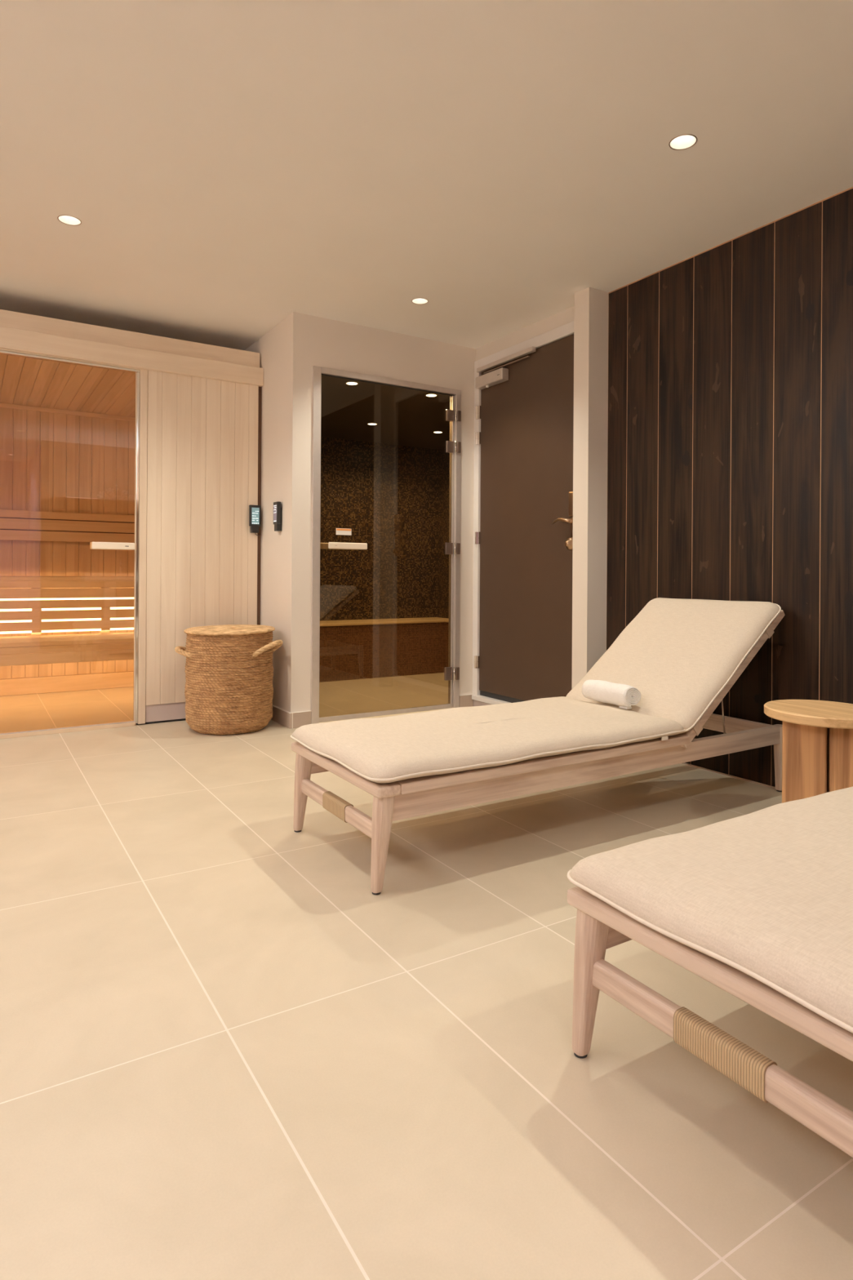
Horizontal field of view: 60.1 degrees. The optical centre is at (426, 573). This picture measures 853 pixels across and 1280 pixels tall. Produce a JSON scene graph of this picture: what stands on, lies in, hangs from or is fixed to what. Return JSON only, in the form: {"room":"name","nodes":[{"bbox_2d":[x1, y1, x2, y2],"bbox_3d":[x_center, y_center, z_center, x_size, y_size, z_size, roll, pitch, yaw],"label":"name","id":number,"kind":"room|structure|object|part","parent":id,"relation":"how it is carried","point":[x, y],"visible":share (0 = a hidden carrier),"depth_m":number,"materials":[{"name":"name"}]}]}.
{"room":"spa relaxation room","nodes":[
{"label":"spa relaxation room","id":0,"kind":"room"},
{"bbox_2d":[245,311,475,712],"bbox_3d":[-0.712,-0.289,5.189,1.302,2.250,2.036,0,0,-32],"label":"wall","id":1,"kind":"structure","parent":0,"point":[289,351],"depth_m":4.16,"materials":[{"name":"paint"}]},
{"bbox_2d":[273,501,281,531],"bbox_3d":[-0.831,-0.318,4.117,0.033,0.162,0.066,0,0,-32],"label":"control panel","id":2,"kind":"object","parent":1,"relation":"attached to","point":[277,505],"visible":1,"depth_m":4.09,"materials":[{"name":"black plastic"}]},
{"bbox_2d":[271,706,311,728],"bbox_3d":[-0.809,0.794,4.199,0.126,0.082,0.475,0,0,-32],"label":"baseboard","id":3,"kind":"structure","parent":1,"relation":"attached to","point":[284,718],"depth_m":4.01,"materials":[{"name":"tile"}]},
{"bbox_2d":[272,693,473,728],"bbox_3d":[-0.348,0.794,4.485,1.212,0.088,0.476,0,0,-32],"label":"trim","id":4,"kind":"structure","parent":1,"relation":"attached to","point":[468,694],"depth_m":4.02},
{"bbox_2d":[311,365,461,724],"bbox_3d":[-0.218,-0.148,4.307,0.981,1.974,0.085,0,0,-32],"label":"door","id":5,"kind":"structure","parent":1,"relation":"in","point":[451,673],"depth_m":4.31,"materials":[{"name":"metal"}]},
{"bbox_3d":[-0.493,-0.154,4.163,0.238,0.034,0.018,0,0,-32],"label":"handle","id":6,"kind":"part","parent":5,"relation":"part of","materials":[{"name":"beige wood"}]},
{"bbox_3d":[-0.447,-0.155,4.141,0.238,0.036,0.044,0,0,-32],"label":"handle","id":7,"kind":"part","parent":5,"relation":"part of","materials":[{"name":"beige wood"}]},
{"bbox_3d":[-0.229,0.814,4.311,0.882,0.026,0.016,0,0,-32],"label":"rail","id":8,"kind":"part","parent":5,"relation":"part of","materials":[{"name":"metal"}]},
{"bbox_2d":[459,694,472,706],"bbox_3d":[0.245,0.799,4.583,0.101,0.085,0.012,0,0,-32],"label":"baseboard","id":9,"kind":"structure","parent":1,"relation":"attached to","point":[464,700],"depth_m":4.58,"materials":[{"name":"tile"}]},
{"bbox_2d":[475,306,573,360],"bbox_3d":[0.626,-0.281,4.196,0.100,2.250,1.064,0,0,-32],"label":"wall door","id":10,"kind":"structure","parent":1,"relation":"in","point":[565,317],"depth_m":4.20,"materials":[{"name":"paint"}]},
{"bbox_2d":[471,320,573,706],"bbox_3d":[0.561,-0.241,4.194,0.112,2.169,0.998,0,0,-32],"label":"door","id":11,"kind":"structure","parent":10,"relation":"attached to","point":[524,391],"depth_m":4.21,"materials":[{"name":"brown paint"}]},
{"bbox_3d":[0.460,-1.252,4.328,0.027,0.026,0.530,0,0,-32],"label":"slide rail","id":12,"kind":"part","parent":11,"relation":"part of","materials":[{"name":"metal"}]},
{"bbox_3d":[0.465,-1.223,4.326,0.014,0.008,0.420,0,0,-32],"label":"closer arm","id":13,"kind":"part","parent":11,"relation":"part of","materials":[{"name":"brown metal"}]},
{"bbox_3d":[0.722,-0.277,3.890,0.062,0.033,0.144,0,0,-32],"label":"lever handle","id":14,"kind":"part","parent":11,"relation":"part of","materials":[{"name":"gold metal"}]},
{"bbox_3d":[0.773,-0.363,3.835,0.037,0.135,0.075,0,0,-32],"label":"lock plate","id":15,"kind":"part","parent":11,"relation":"part of","materials":[{"name":"gold metal"}]},
{"bbox_3d":[0.777,-0.208,3.833,0.030,0.175,0.064,0,0,-32],"label":"plate","id":16,"kind":"part","parent":11,"relation":"part of","materials":[{"name":"gold metal"}]},
{"bbox_2d":[320,436,437,620],"bbox_3d":[-0.750,-0.165,6.177,2.144,2.000,0.080,0,0,-32],"label":"wall","id":17,"kind":"structure","parent":0,"point":[386,494],"depth_m":6.34,"materials":[{"name":"tile"}]},
{"bbox_2d":[320,375,449,449],"bbox_3d":[-0.301,-1.142,5.377,2.039,0.040,1.746,0,0,-32],"label":"ceiling","id":18,"kind":"structure","parent":0,"point":[403,417],"depth_m":5.21,"materials":[{"name":"black"}]},
{"bbox_2d":[345,381,358,385],"bbox_3d":[-0.439,-1.121,4.341,0.080,0.004,0.080,0,0,-32],"label":"recessed light","id":19,"kind":"object","parent":18,"relation":"in","point":[348,383],"visible":1,"depth_m":4.33,"materials":[{"name":"metal"}]},
{"bbox_2d":[367,422,377,425],"bbox_3d":[-0.406,-1.121,5.521,0.080,0.004,0.080,0,0,-32],"label":"recessed light","id":20,"kind":"object","parent":18,"relation":"in","point":[369,424],"visible":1,"depth_m":5.52,"materials":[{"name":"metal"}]},
{"bbox_2d":[425,393,437,396],"bbox_3d":[0.030,-1.118,4.620,0.080,0.004,0.080,0,0,-32],"label":"recessed light","id":21,"kind":"object","parent":18,"relation":"in","point":[427,394],"visible":0.99,"depth_m":4.62,"materials":[{"name":"metal"}]},
{"bbox_2d":[432,431,443,433],"bbox_3d":[0.091,-1.117,5.825,0.080,0.004,0.080,0,0,-32],"label":"recessed light","id":22,"kind":"object","parent":18,"relation":"in","point":[434,432],"visible":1,"depth_m":5.82,"materials":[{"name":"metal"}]},
{"bbox_2d":[0,672,852,1279],"bbox_3d":[-0.111,0.899,1.966,5.700,0.120,8.350,0,0,-32],"label":"floor","id":23,"kind":"structure","parent":0,"point":[224,1055],"depth_m":1.31,"materials":[{"name":"tile"}]},
{"bbox_2d":[0,309,263,738],"bbox_3d":[-2.759,-0.253,4.136,3.284,2.150,1.539,0,0,-32],"label":"cabin","id":24,"kind":"object","parent":23,"relation":"on","point":[123,453],"visible":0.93,"depth_m":4.28,"materials":[{"name":"beige wood"}]},
{"bbox_2d":[0,632,133,666],"bbox_3d":[-2.733,0.443,4.066,3.205,0.126,0.490,0,0,-32],"label":"bench","id":25,"kind":"object","parent":24,"relation":"attached to","point":[20,646],"visible":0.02,"depth_m":4.24,"materials":[{"name":"brown wood"}]},
{"bbox_2d":[0,576,133,635],"bbox_3d":[-2.966,0.195,4.444,3.205,0.360,0.580,0,0,-32],"label":"sauna backrest","id":26,"kind":"object","parent":24,"relation":"attached to","point":[105,607],"visible":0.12,"depth_m":4.56,"materials":[{"name":"beige wood"}]},
{"bbox_3d":[-2.386,0.212,4.507,0.052,0.334,0.067,0,0,-32],"label":"post","id":27,"kind":"part","parent":26,"relation":"part of","materials":[{"name":"brown wood"}]},
{"bbox_3d":[-2.056,0.214,4.713,0.052,0.334,0.067,0,0,-32],"label":"post","id":28,"kind":"part","parent":26,"relation":"part of","materials":[{"name":"brown wood"}]},
{"bbox_3d":[-2.696,0.813,3.355,2.577,0.020,0.054,0,0,-32],"label":"sill","id":29,"kind":"part","parent":24,"relation":"part of","materials":[{"name":"beige wood"}]},
{"bbox_3d":[-2.689,0.800,3.344,2.577,0.005,0.024,0,0,-32],"label":"sill trim","id":30,"kind":"part","parent":24,"relation":"part of","materials":[{"name":"wood"}]},
{"bbox_3d":[-3.140,-0.330,4.728,3.205,0.180,0.007,0,0,-32],"label":"backrest","id":31,"kind":"part","parent":24,"relation":"part of","materials":[{"name":"brown wood"}]},
{"bbox_3d":[-2.679,-0.153,3.351,2.592,1.928,0.031,0,0,-32],"label":"chrome trim","id":32,"kind":"part","parent":24,"relation":"part of","materials":[{"name":"silver metal"}]},
{"bbox_3d":[-2.655,-1.121,3.360,2.631,0.006,0.036,0,0,-32],"label":"head rail","id":33,"kind":"part","parent":24,"relation":"part of","materials":[{"name":"beige wood"}]},
{"bbox_3d":[-1.696,-0.147,3.976,0.218,0.038,0.020,0,0,-32],"label":"handle","id":34,"kind":"part","parent":24,"relation":"part of","materials":[{"name":"beige wood"}]},
{"bbox_3d":[-1.675,-0.147,3.937,0.213,0.038,0.051,0,0,-32],"label":"door handle","id":35,"kind":"part","parent":24,"relation":"part of","materials":[{"name":"beige wood"}]},
{"bbox_3d":[-1.563,-0.145,4.049,0.038,1.934,0.046,0,0,-32],"label":"door post","id":36,"kind":"part","parent":24,"relation":"part of","materials":[{"name":"beige wood"}]},
{"bbox_3d":[-1.280,-0.208,4.229,0.628,1.870,0.040,0,0,-32],"label":"board panel","id":37,"kind":"part","parent":24,"relation":"part of","materials":[{"name":"beige wood"}]},
{"bbox_2d":[248,505,260,536],"bbox_3d":[-1.014,-0.313,4.356,0.074,0.179,0.044,0,0,-32],"label":"control panel","id":38,"kind":"object","parent":24,"relation":"attached to","point":[254,510],"visible":1,"depth_m":4.33,"materials":[{"name":"black plastic"}]},
{"bbox_2d":[174,624,283,735],"bbox_3d":[-1.073,0.554,3.960,0.521,0.555,0.493,0,0,-32],"label":"laundry basket","id":39,"kind":"object","parent":23,"relation":"on","point":[228,671],"visible":1,"depth_m":3.79,"materials":[{"name":"wicker"}]},
{"bbox_3d":[-1.281,0.416,3.926,0.114,0.055,0.244,0,0,-12],"label":"rope handle","id":40,"kind":"part","parent":39,"relation":"part of","materials":[{"name":"brown fabric"}]},
{"bbox_3d":[-1.058,0.300,3.972,0.474,0.035,0.474,0,0,-32],"label":"lid","id":41,"kind":"part","parent":39,"relation":"part of","materials":[{"name":"brown wicker"}]},
{"bbox_3d":[-0.831,0.395,3.918,0.125,0.088,0.233,0,0,13],"label":"rope handle","id":42,"kind":"part","parent":39,"relation":"part of","materials":[{"name":"brown fabric"}]},
{"bbox_2d":[319,617,448,682],"bbox_3d":[-0.420,0.614,5.550,2.036,0.447,1.334,0,0,-32],"label":"bench","id":43,"kind":"object","parent":23,"relation":"on","point":[371,648],"visible":0.26,"depth_m":5.95,"materials":[{"name":"wood"}]},
{"bbox_2d":[290,597,785,894],"bbox_3d":[0.480,0.473,2.622,1.823,0.739,0.632,0,0,-32],"label":"sun lounger","id":44,"kind":"object","parent":23,"relation":"on","point":[683,657],"visible":0.99,"depth_m":2.39,"materials":[{"name":"beige fabric"}]},
{"bbox_3d":[-0.399,0.706,2.392,0.056,0.252,0.052,0,0,-32],"label":"leg","id":45,"kind":"part","parent":44,"relation":"part of","materials":[{"name":"brown wood"}]},
{"bbox_3d":[0.347,0.619,2.853,1.727,0.070,0.028,0,0,-32],"label":"rail","id":46,"kind":"part","parent":44,"relation":"part of","materials":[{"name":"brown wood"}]},
{"bbox_3d":[-0.254,0.565,2.165,0.070,0.028,0.604,0,0,-32],"label":"rail","id":47,"kind":"part","parent":44,"relation":"part of","materials":[{"name":"brown wood"}]},
{"bbox_3d":[-0.115,0.707,1.937,0.056,0.252,0.051,0,0,-32],"label":"leg","id":48,"kind":"part","parent":44,"relation":"part of","materials":[{"name":"brown wood"}]},
{"bbox_2d":[292,696,684,783],"bbox_3d":[0.223,0.521,2.462,1.208,0.070,0.624,0,0,-32],"label":"seat cushion","id":49,"kind":"object","parent":44,"relation":"on","point":[460,744],"depth_m":2.27,"materials":[{"name":"beige fabric"}]},
{"bbox_3d":[0.262,0.569,2.486,1.145,0.028,0.604,0,0,-32],"label":"seat frame","id":50,"kind":"part","parent":44,"relation":"part of","materials":[{"name":"brown wood"}]},
{"bbox_3d":[0.628,0.621,2.401,1.727,0.070,0.028,0,0,-32],"label":"rail","id":51,"kind":"part","parent":44,"relation":"part of","materials":[{"name":"brown wood"}]},
{"bbox_2d":[582,680,640,709],"bbox_3d":[0.691,0.451,2.770,0.081,0.086,0.231,0,0,-32],"label":"rolled towel","id":52,"kind":"object","parent":44,"relation":"on","point":[624,695],"visible":1,"depth_m":2.72,"materials":[{"name":"white fabric"}]},
{"bbox_2d":[565,597,779,729],"bbox_3d":[0.955,0.330,2.917,0.566,0.448,0.624,0,0,-32],"label":"cushion","id":53,"kind":"object","parent":44,"relation":"on","point":[683,657],"depth_m":2.80,"materials":[{"name":"beige fabric"}]},
{"bbox_3d":[1.167,0.517,2.777,0.191,0.264,0.007,0,0,-32],"label":"support rod","id":54,"kind":"part","parent":44,"relation":"part of","materials":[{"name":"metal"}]},
{"bbox_3d":[0.967,0.367,2.924,0.581,0.462,0.604,0,0,-32],"label":"backrest frame","id":55,"kind":"part","parent":44,"relation":"part of","materials":[{"name":"brown wood"}]},
{"bbox_3d":[1.209,0.622,3.076,0.026,0.065,0.500,0,0,-32],"label":"rail","id":56,"kind":"part","parent":44,"relation":"part of","materials":[{"name":"brown wood"}]},
{"bbox_3d":[1.375,0.717,2.865,0.045,0.252,0.045,0,0,-32],"label":"leg","id":57,"kind":"part","parent":44,"relation":"part of","materials":[{"name":"brown wood"}]},
{"bbox_2d":[571,287,608,689],"bbox_3d":[0.836,-0.280,3.703,0.171,2.250,0.105,0,0,-32],"label":"wall pier","id":58,"kind":"object","parent":23,"relation":"on","point":[591,305],"visible":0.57,"depth_m":3.65,"materials":[{"name":"paint"}]},
{"bbox_2d":[567,786,852,1157],"bbox_3d":[1.168,0.477,1.518,1.823,0.739,0.632,0,0,-32],"label":"sun lounger","id":59,"kind":"object","parent":23,"relation":"on","point":[757,905],"visible":1,"depth_m":1.13,"materials":[{"name":"beige fabric"}]},
{"bbox_3d":[0.289,0.710,1.288,0.056,0.252,0.052,0,0,-32],"label":"leg","id":60,"kind":"part","parent":59,"relation":"part of","materials":[{"name":"brown wood"}]},
{"bbox_3d":[1.034,0.623,1.748,1.727,0.070,0.028,0,0,-32],"label":"rail","id":61,"kind":"part","parent":59,"relation":"part of","materials":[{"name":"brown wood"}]},
{"bbox_3d":[0.434,0.570,1.061,0.070,0.028,0.604,0,0,-32],"label":"rail","id":62,"kind":"part","parent":59,"relation":"part of","materials":[{"name":"brown wood"}]},
{"bbox_2d":[569,786,852,1026],"bbox_3d":[0.910,0.526,1.357,1.208,0.070,0.624,0,0,-32],"label":"seat cushion","id":63,"kind":"object","parent":59,"relation":"on","point":[760,903],"depth_m":1.14,"materials":[{"name":"beige fabric"}]},
{"bbox_2d":[764,699,852,803],"bbox_3d":[1.257,0.638,2.339,0.340,0.420,0.340,0,0,-32],"label":"side table","id":64,"kind":"object","parent":23,"relation":"on","point":[817,735],"visible":0.69,"depth_m":2.28,"materials":[{"name":"brown wood"}]},
{"bbox_3d":[1.193,0.653,2.325,0.124,0.390,0.085,0,0,28],"label":"post","id":65,"kind":"part","parent":64,"relation":"part of","materials":[{"name":"brown wood"}]},
{"bbox_3d":[1.325,0.654,2.352,0.116,0.390,0.082,0,0,28],"label":"post","id":66,"kind":"part","parent":64,"relation":"part of","materials":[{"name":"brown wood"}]},
{"bbox_3d":[1.296,0.653,2.274,0.094,0.390,0.078,0,0,28],"label":"post","id":67,"kind":"part","parent":64,"relation":"part of","materials":[{"name":"brown wood"}]},
{"bbox_2d":[0,0,852,350],"bbox_3d":[-0.097,-1.411,1.966,5.700,0.001,8.350,0,0,-32],"label":"ceiling","id":68,"kind":"structure","parent":0,"point":[228,169],"depth_m":2.45,"materials":[{"name":"paint"}]},
{"bbox_2d":[57,214,81,225],"bbox_3d":[-1.433,-1.446,2.960,0.088,0.055,0.088,0,0,-32],"label":"recessed light","id":69,"kind":"object","parent":68,"relation":"in","point":[65,219],"visible":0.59,"depth_m":2.99,"materials":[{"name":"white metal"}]},
{"bbox_2d":[411,297,428,304],"bbox_3d":[-0.034,-1.437,3.814,0.088,0.055,0.088,0,0,-32],"label":"recessed light","id":70,"kind":"object","parent":68,"relation":"in","point":[417,300],"visible":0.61,"depth_m":3.85,"materials":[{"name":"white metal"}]},
{"bbox_2d":[668,133,697,150],"bbox_3d":[0.836,-1.431,2.400,0.088,0.055,0.088,0,0,-32],"label":"recessed light","id":71,"kind":"object","parent":68,"relation":"in","point":[682,142],"visible":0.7,"depth_m":2.43,"materials":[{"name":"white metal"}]},
{"bbox_2d":[436,447,449,617],"bbox_3d":[0.600,-0.156,5.942,0.100,2.000,1.746,0,0,-32],"label":"wall","id":72,"kind":"structure","parent":0,"point":[443,457],"depth_m":6.58,"materials":[{"name":"tile"}]},
{"bbox_2d":[606,186,852,786],"bbox_3d":[1.765,-0.274,2.345,0.050,2.250,3.203,0,0,-32],"label":"wall","id":73,"kind":"structure","parent":0,"point":[730,439],"depth_m":3.01,"materials":[{"name":"brown wood"}]},
{"bbox_2d":[682,762,775,788],"bbox_3d":[1.705,0.848,2.379,0.004,0.006,3.070,0,0,-32],"label":"trim","id":74,"kind":"structure","parent":73,"relation":"attached to","point":[706,769],"depth_m":3.08,"materials":[{"name":"tile"}]}
]}

